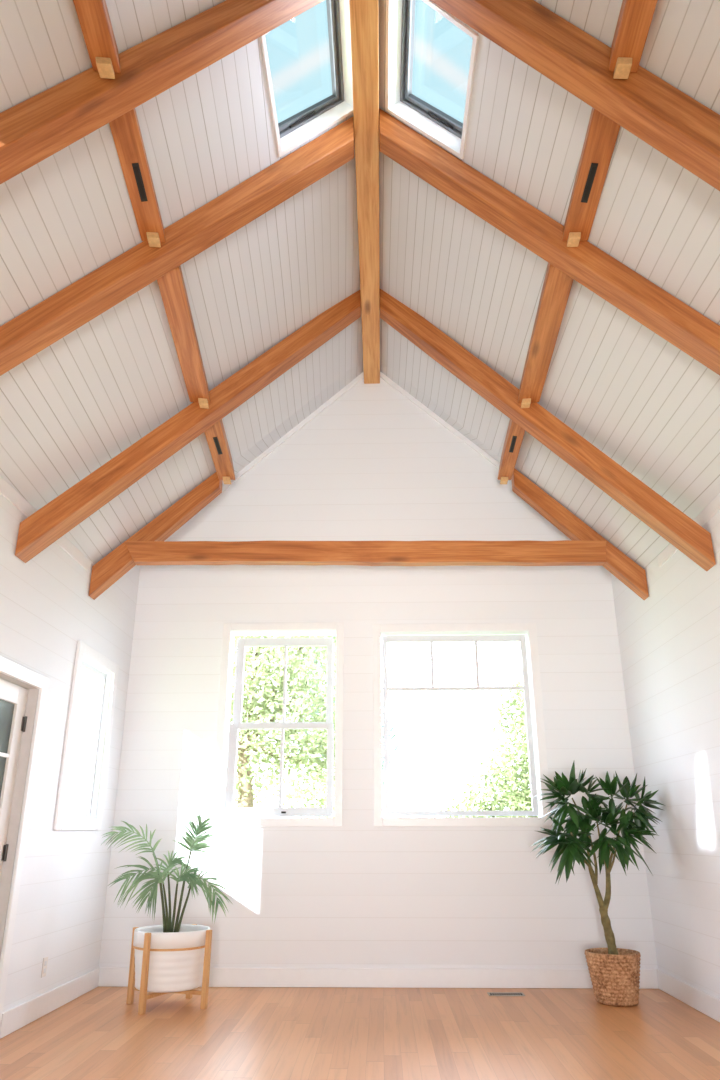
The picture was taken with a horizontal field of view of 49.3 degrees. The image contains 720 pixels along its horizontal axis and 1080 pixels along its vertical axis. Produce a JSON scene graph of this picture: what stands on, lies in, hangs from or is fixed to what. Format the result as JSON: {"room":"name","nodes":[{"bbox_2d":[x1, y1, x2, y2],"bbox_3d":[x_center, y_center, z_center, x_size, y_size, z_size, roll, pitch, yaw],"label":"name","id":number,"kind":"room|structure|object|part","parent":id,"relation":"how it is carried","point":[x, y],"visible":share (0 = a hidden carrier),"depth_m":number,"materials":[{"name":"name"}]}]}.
{"room":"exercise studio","nodes":[
{"label":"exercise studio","id":0,"kind":"room"},
{"bbox_2d":[0,483,139,1012],"bbox_3d":[-2.208,0.141,2.413,0.001,3.680,9.500,-1,-21,1],"label":"wall","id":1,"kind":"structure","parent":0,"point":[46,605],"depth_m":5.47,"materials":[{"name":"white paint"}]},
{"bbox_2d":[0,655,48,1026],"bbox_3d":[-2.212,1.749,4.472,0.182,2.119,1.025,-1,-21,1],"label":"door","id":2,"kind":"structure","parent":1,"relation":"in","point":[18,699],"depth_m":4.92,"materials":[{"name":"paint"}]},
{"bbox_3d":[-2.228,1.708,4.488,0.004,1.617,0.581,-1,-21,1],"label":"pane","id":3,"kind":"part","parent":2,"relation":"part of","materials":[{"name":"clear glass"}]},
{"bbox_2d":[41,957,47,977],"bbox_3d":[-2.108,2.856,5.244,0.008,0.116,0.072,-1,-21,1],"label":"wall outlet","id":4,"kind":"object","parent":1,"relation":"attached to","point":[45,960],"visible":1,"depth_m":5.24,"materials":[{"name":"white paint"}]},
{"bbox_2d":[0,476,90,571],"bbox_3d":[-2.218,-1.242,2.266,0.013,0.086,8.250,-1,-21,1],"label":"trim","id":5,"kind":"structure","parent":1,"relation":"attached to","point":[6,490],"depth_m":5.06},
{"bbox_2d":[0,968,99,1038],"bbox_3d":[-2.097,3.163,5.415,0.017,0.134,1.710,-1,-21,1],"label":"baseboard","id":6,"kind":"structure","parent":1,"relation":"attached to","point":[15,1018],"depth_m":5.24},
{"bbox_2d":[53,640,118,830],"bbox_3d":[-2.132,1.538,6.077,0.099,1.335,0.925,-1,-21,1],"label":"window","id":7,"kind":"structure","parent":1,"relation":"in","point":[93,822],"depth_m":6.25,"materials":[{"name":"white paint"}]},
{"bbox_3d":[-2.161,1.539,6.078,0.030,1.139,0.729,-1,-21,1],"label":"sash","id":8,"kind":"part","parent":7,"relation":"part of","materials":[{"name":"white paint"}]},
{"bbox_2d":[0,0,363,563],"bbox_3d":[-1.105,-2.280,3.293,2.212,2.550,9.500,-1,-21,1],"label":"ceiling","id":9,"kind":"structure","parent":0,"point":[73,406],"depth_m":4.74,"materials":[{"name":"white wood"}]},
{"bbox_2d":[73,0,120,78],"bbox_3d":[-1.102,-2.376,2.900,0.120,0.272,1.306,1,-21,-2],"label":"purlin","id":10,"kind":"object","parent":9,"relation":"hanging from","point":[93,15],"visible":1,"depth_m":3.33,"materials":[{"name":"brown wood"}]},
{"bbox_2d":[109,108,165,246],"bbox_3d":[-1.142,-1.889,4.026,0.127,0.228,0.893,1,-21,-2],"label":"purlin","id":11,"kind":"object","parent":9,"relation":"hanging from","point":[125,129],"visible":0.83,"depth_m":4.01,"materials":[{"name":"brown wood"}]},
{"bbox_2d":[89,472,222,599],"bbox_3d":[-1.667,-0.076,6.549,1.008,1.271,0.120,8,-22,-21],"label":"rafter","id":12,"kind":"object","parent":9,"relation":"hanging from","point":[118,562],"visible":0.77,"depth_m":6.48,"materials":[{"name":"brown wood"}]},
{"bbox_2d":[124,540,605,565],"bbox_3d":[0.069,0.111,6.425,3.947,0.195,0.100,0,-21,-2],"label":"tie","id":13,"kind":"object","parent":12,"relation":"attached to","point":[565,552],"visible":1,"depth_m":6.38,"materials":[{"name":"brown wood"}]},
{"bbox_2d":[0,0,323,183],"bbox_3d":[-1.136,-1.993,3.518,2.235,2.704,0.140,5,-21,-13],"label":"rafter","id":14,"kind":"object","parent":9,"relation":"hanging from","point":[42,125],"visible":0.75,"depth_m":3.54,"materials":[{"name":"brown wood"}]},
{"bbox_2d":[0,116,353,375],"bbox_3d":[-1.109,-1.675,4.508,2.278,2.602,0.150,6,-21,-15],"label":"rafter","id":15,"kind":"object","parent":9,"relation":"hanging from","point":[24,336],"visible":0.92,"depth_m":4.47,"materials":[{"name":"brown wood"}]},
{"bbox_2d":[157,266,210,408],"bbox_3d":[-1.156,-1.354,5.198,0.150,0.323,1.401,1,-21,-2],"label":"purlin","id":16,"kind":"object","parent":9,"relation":"hanging from","point":[172,288],"visible":0.83,"depth_m":5.10,"materials":[{"name":"brown wood"}]},
{"bbox_2d":[15,290,360,562],"bbox_3d":[-1.068,-1.040,5.945,2.472,2.882,0.145,10,-23,-25],"label":"rafter","id":17,"kind":"object","parent":9,"relation":"hanging from","point":[48,524],"visible":0.91,"depth_m":5.62,"materials":[{"name":"brown wood"}]},
{"bbox_2d":[204,419,234,483],"bbox_3d":[-1.163,-0.807,6.434,0.156,0.321,1.062,0,-21,-1],"label":"purlin","id":18,"kind":"object","parent":9,"relation":"hanging from","point":[216,438],"visible":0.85,"depth_m":6.45,"materials":[{"name":"brown wood"}]},
{"bbox_2d":[260,0,352,156],"bbox_3d":[-0.325,-2.797,4.666,0.606,0.661,0.957,-1,-21,1],"label":"window","id":19,"kind":"structure","parent":9,"relation":"attached to","point":[297,129],"depth_m":4.94,"materials":[{"name":"white wood"}]},
{"bbox_3d":[-0.366,-2.679,4.998,0.167,0.183,0.016,5,-21,-14],"label":"operator arm","id":20,"kind":"part","parent":19,"relation":"part of","materials":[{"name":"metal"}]},
{"bbox_3d":[-0.382,-2.844,4.685,0.492,0.560,0.925,-1,-21,1],"label":"sash","id":21,"kind":"part","parent":19,"relation":"part of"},
{"bbox_2d":[0,987,719,1079],"bbox_3d":[0.003,1.842,1.712,4.422,0.001,9.500,-1,-21,1],"label":"floor","id":22,"kind":"structure","parent":0,"point":[243,1033],"depth_m":4.59,"materials":[{"name":"brown wood"}]},
{"bbox_2d":[126,924,211,1014],"bbox_3d":[-1.358,3.033,5.573,0.481,0.489,0.466,9,-23,-24],"label":"plant stand","id":23,"kind":"object","parent":22,"relation":"on","point":[143,996],"visible":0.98,"depth_m":5.44,"materials":[{"name":"brown wood"}]},
{"bbox_3d":[-1.635,3.062,5.649,0.042,0.489,0.038,-6,-21,14],"label":"leg","id":24,"kind":"part","parent":23,"relation":"part of","materials":[{"name":"brown wood"}]},
{"bbox_3d":[-1.459,2.938,5.320,0.038,0.489,0.042,-8,-22,20],"label":"leg","id":25,"kind":"part","parent":23,"relation":"part of","materials":[{"name":"brown wood"}]},
{"bbox_2d":[101,812,233,992],"bbox_3d":[-1.403,2.572,5.669,0.598,1.186,0.801,-18,-27,40],"label":"potted palm","id":26,"kind":"object","parent":23,"relation":"on","point":[176,960],"visible":0.93,"depth_m":5.62,"materials":[{"name":"white ceramic"}]},
{"bbox_3d":[-1.460,2.561,5.701,0.175,0.605,0.030,16,-26,-37],"label":"stem","id":27,"kind":"part","parent":26,"relation":"part of","materials":[{"name":"green plant"}]},
{"bbox_3d":[-1.422,2.651,5.670,0.023,0.416,0.130,-11,-23,27],"label":"stem","id":28,"kind":"part","parent":26,"relation":"part of","materials":[{"name":"green plant"}]},
{"bbox_3d":[-1.398,2.664,5.650,0.023,0.378,0.151,-6,-21,14],"label":"stem","id":29,"kind":"part","parent":26,"relation":"part of","materials":[{"name":"green plant"}]},
{"bbox_3d":[-1.402,2.676,5.764,0.023,0.434,0.143,14,-25,-33],"label":"stem","id":30,"kind":"part","parent":26,"relation":"part of","materials":[{"name":"green plant"}]},
{"bbox_2d":[133,925,209,992],"bbox_3d":[-1.351,2.979,5.597,0.537,0.372,0.537,-1,-21,1],"label":"pot","id":31,"kind":"object","parent":26,"relation":"attached to","point":[176,960],"depth_m":5.41,"materials":[{"name":"white ceramic"}]},
{"bbox_3d":[-1.343,2.665,5.687,0.023,0.399,0.085,12,-24,-30],"label":"stem","id":32,"kind":"part","parent":26,"relation":"part of","materials":[{"name":"green plant"}]},
{"bbox_3d":[-1.305,2.595,5.758,0.087,0.580,0.058,-1,-21,1],"label":"stem","id":33,"kind":"part","parent":26,"relation":"part of","materials":[{"name":"green plant"}]},
{"bbox_3d":[-1.285,2.695,5.702,0.098,0.356,0.023,-1,-21,1],"label":"stem","id":34,"kind":"part","parent":26,"relation":"part of","materials":[{"name":"green plant"}]},
{"bbox_3d":[-1.253,3.131,5.836,0.038,0.489,0.042,-7,-22,18],"label":"leg","id":35,"kind":"part","parent":23,"relation":"part of","materials":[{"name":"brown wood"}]},
{"bbox_3d":[-1.074,2.999,5.484,0.042,0.489,0.038,-7,-22,18],"label":"leg","id":36,"kind":"part","parent":23,"relation":"part of","materials":[{"name":"brown wood"}]},
{"bbox_2d":[487,992,524,995],"bbox_3d":[1.094,3.402,5.872,0.266,0.005,0.120,-1,-21,1],"label":"floor vent","id":37,"kind":"object","parent":22,"relation":"in","point":[489,993],"visible":1,"depth_m":5.88,"materials":[{"name":"grey metal"}]},
{"bbox_2d":[529,762,665,1006],"bbox_3d":[1.780,2.478,5.784,1.039,1.669,0.781,-1,-21,1],"label":"potted tree","id":38,"kind":"object","parent":22,"relation":"on","point":[614,972],"visible":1,"depth_m":5.80,"materials":[{"name":"green plant"}]},
{"bbox_2d":[585,948,640,1006],"bbox_3d":[1.829,3.136,5.631,0.391,0.329,0.391,-1,-21,1],"label":"basket","id":39,"kind":"object","parent":38,"relation":"attached to","point":[614,972],"depth_m":5.51,"materials":[{"name":"brown wicker"}]},
{"bbox_2d":[99,378,657,968],"bbox_3d":[0.125,0.851,7.158,4.422,5.690,0.001,-1,-21,1],"label":"wall","id":40,"kind":"structure","parent":0,"point":[373,465],"depth_m":6.89,"materials":[{"name":"white paint"}]},
{"bbox_2d":[211,622,343,826],"bbox_3d":[-0.698,1.618,6.981,1.108,1.758,0.214,-1,-21,1],"label":"window","id":41,"kind":"structure","parent":40,"relation":"in","point":[226,783],"depth_m":6.93,"materials":[{"name":"white paint"}]},
{"bbox_3d":[-0.698,1.998,6.835,0.928,0.779,0.040,-1,-21,1],"label":"sash","id":42,"kind":"part","parent":41,"relation":"part of","materials":[{"name":"white paint"}]},
{"bbox_3d":[-0.695,1.289,7.155,0.893,0.799,0.040,-1,-21,1],"label":"sash","id":43,"kind":"part","parent":41,"relation":"part of","materials":[{"name":"white paint"}]},
{"bbox_2d":[222,372,363,491],"bbox_3d":[-0.992,-0.819,7.805,2.126,1.952,0.021,-1,-21,1],"label":"trim","id":44,"kind":"structure","parent":40,"relation":"attached to","point":[357,379],"depth_m":7.89,"materials":[{"name":"white wood"}]},
{"bbox_2d":[349,0,379,383],"bbox_3d":[0.000,-3.379,3.675,0.164,0.211,9.498,-1,-21,1],"label":"ridge timber","id":45,"kind":"object","parent":40,"relation":"attached to","point":[364,29],"visible":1,"depth_m":5.44,"materials":[{"name":"brown wood"}]},
{"bbox_2d":[98,967,658,988],"bbox_3d":[0.126,3.446,6.171,4.418,0.134,0.017,-1,-21,1],"label":"baseboard","id":46,"kind":"structure","parent":40,"relation":"attached to","point":[108,976],"depth_m":6.16,"materials":[{"name":"white wood"}]},
{"bbox_2d":[380,372,499,468],"bbox_3d":[1.239,-0.841,7.751,2.124,1.952,0.021,-1,-21,1],"label":"trim","id":47,"kind":"structure","parent":40,"relation":"attached to","point":[385,378],"depth_m":7.89,"materials":[{"name":"white wood"}]},
{"bbox_2d":[373,623,551,826],"bbox_3d":[0.861,1.612,6.940,1.484,1.738,0.214,-1,-21,1],"label":"window","id":48,"kind":"structure","parent":40,"relation":"in","point":[470,632],"depth_m":6.92,"materials":[{"name":"white paint"}]},
{"bbox_2d":[378,0,719,568],"bbox_3d":[1.106,-2.302,3.240,2.210,2.550,9.500,-1,-21,1],"label":"ceiling","id":49,"kind":"structure","parent":0,"point":[645,403],"depth_m":4.87,"materials":[{"name":"white wood"}]},
{"bbox_2d":[385,0,478,158],"bbox_3d":[0.446,-2.748,4.591,0.585,0.637,0.893,-1,-21,1],"label":"frame","id":50,"kind":"structure","parent":49,"relation":"attached to","point":[438,126],"depth_m":4.84,"materials":[{"name":"white wood"}]},
{"bbox_3d":[0.503,-2.796,4.608,0.471,0.536,0.861,-1,-21,1],"label":"sash","id":51,"kind":"part","parent":50,"relation":"part of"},
{"bbox_3d":[0.504,-2.633,4.918,0.157,0.175,0.015,-4,-21,11],"label":"operator arm","id":52,"kind":"part","parent":50,"relation":"part of","materials":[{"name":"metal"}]},
{"bbox_2d":[498,419,524,483],"bbox_3d":[1.278,-0.824,6.560,0.143,0.320,1.081,-1,-21,3],"label":"purlin","id":53,"kind":"object","parent":49,"relation":"hanging from","point":[514,436],"visible":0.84,"depth_m":6.55,"materials":[{"name":"brown wood"}]},
{"bbox_2d":[518,263,573,407],"bbox_3d":[1.231,-1.377,5.262,0.162,0.291,1.497,-1,-21,3],"label":"purlin","id":54,"kind":"object","parent":49,"relation":"hanging from","point":[557,285],"visible":0.84,"depth_m":5.14,"materials":[{"name":"brown wood"}]},
{"bbox_2d":[380,289,715,570],"bbox_3d":[1.224,-1.015,6.006,2.338,2.898,0.145,-9,-22,22],"label":"rafter","id":55,"kind":"object","parent":49,"relation":"hanging from","point":[694,541],"visible":0.86,"depth_m":5.75,"materials":[{"name":"brown wood"}]},
{"bbox_2d":[379,108,719,374],"bbox_3d":[1.182,-1.669,4.504,2.200,2.620,0.150,-5,-21,13],"label":"rafter","id":56,"kind":"object","parent":49,"relation":"hanging from","point":[670,318],"visible":0.93,"depth_m":4.49,"materials":[{"name":"brown wood"}]},
{"bbox_2d":[430,0,719,190],"bbox_3d":[1.155,-2.001,3.484,2.141,2.717,0.140,-2,-21,6],"label":"rafter","id":57,"kind":"object","parent":49,"relation":"hanging from","point":[683,129],"visible":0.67,"depth_m":3.47,"materials":[{"name":"brown wood"}]},
{"bbox_2d":[511,468,648,599],"bbox_3d":[1.839,-0.082,6.698,1.029,1.310,0.120,-7,-22,19],"label":"rafter","id":58,"kind":"object","parent":49,"relation":"hanging from","point":[617,563],"visible":0.78,"depth_m":6.65,"materials":[{"name":"brown wood"}]},
{"bbox_2d":[562,107,619,246],"bbox_3d":[1.185,-1.895,4.013,0.138,0.211,0.928,-1,-21,3],"label":"purlin","id":59,"kind":"object","parent":49,"relation":"hanging from","point":[601,136],"visible":0.8,"depth_m":4.01,"materials":[{"name":"brown wood"}]},
{"bbox_2d":[609,0,657,78],"bbox_3d":[1.114,-2.347,2.837,0.130,0.264,1.318,-1,-21,3],"label":"purlin","id":60,"kind":"object","parent":49,"relation":"hanging from","point":[635,17],"visible":1,"depth_m":3.28,"materials":[{"name":"brown wood"}]},
{"bbox_2d":[611,493,719,998],"bbox_3d":[2.212,0.098,2.307,0.001,3.680,9.500,-1,-21,1],"label":"wall","id":61,"kind":"structure","parent":0,"point":[669,640],"depth_m":5.64,"materials":[{"name":"white paint"}]},
{"bbox_2d":[657,969,719,1021],"bbox_3d":[2.204,1.753,1.674,0.017,0.134,9.480,-1,-21,1],"label":"baseboard","id":62,"kind":"structure","parent":61,"relation":"attached to","point":[700,1000],"depth_m":5.46,"materials":[{"name":"white wood"}]},
{"bbox_2d":[658,494,719,566],"bbox_3d":[2.188,-1.286,2.160,0.013,0.086,8.250,-1,-21,1],"label":"trim","id":63,"kind":"structure","parent":61,"relation":"attached to","point":[713,507],"depth_m":5.20,"materials":[{"name":"white wood"}]},
{"label":"ground","id":64,"kind":"structure","parent":0,"visible":0},
{"bbox_2d":[226,635,335,817],"bbox_3d":[-1.776,2.963,13.846,4.219,6.978,3.049,-3,-21,8],"label":"broadleaf tree","id":65,"kind":"object","parent":64,"relation":"on","point":[252,704],"visible":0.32,"depth_m":13.45,"materials":[{"name":"green plant"}]},
{"bbox_2d":[272,635,399,790],"bbox_3d":[-0.620,3.567,16.849,2.950,7.961,2.632,-1,-21,1],"label":"broadleaf tree","id":66,"kind":"object","parent":64,"relation":"on","point":[391,737],"visible":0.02,"depth_m":16.46,"materials":[{"name":"green plant"}]},
{"bbox_2d":[434,673,537,816],"bbox_3d":[2.770,4.231,13.226,3.353,4.174,2.247,-1,-21,1],"label":"broadleaf tree","id":67,"kind":"object","parent":64,"relation":"on","point":[520,800],"visible":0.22,"depth_m":13.12,"materials":[{"name":"green plant"}]}
]}

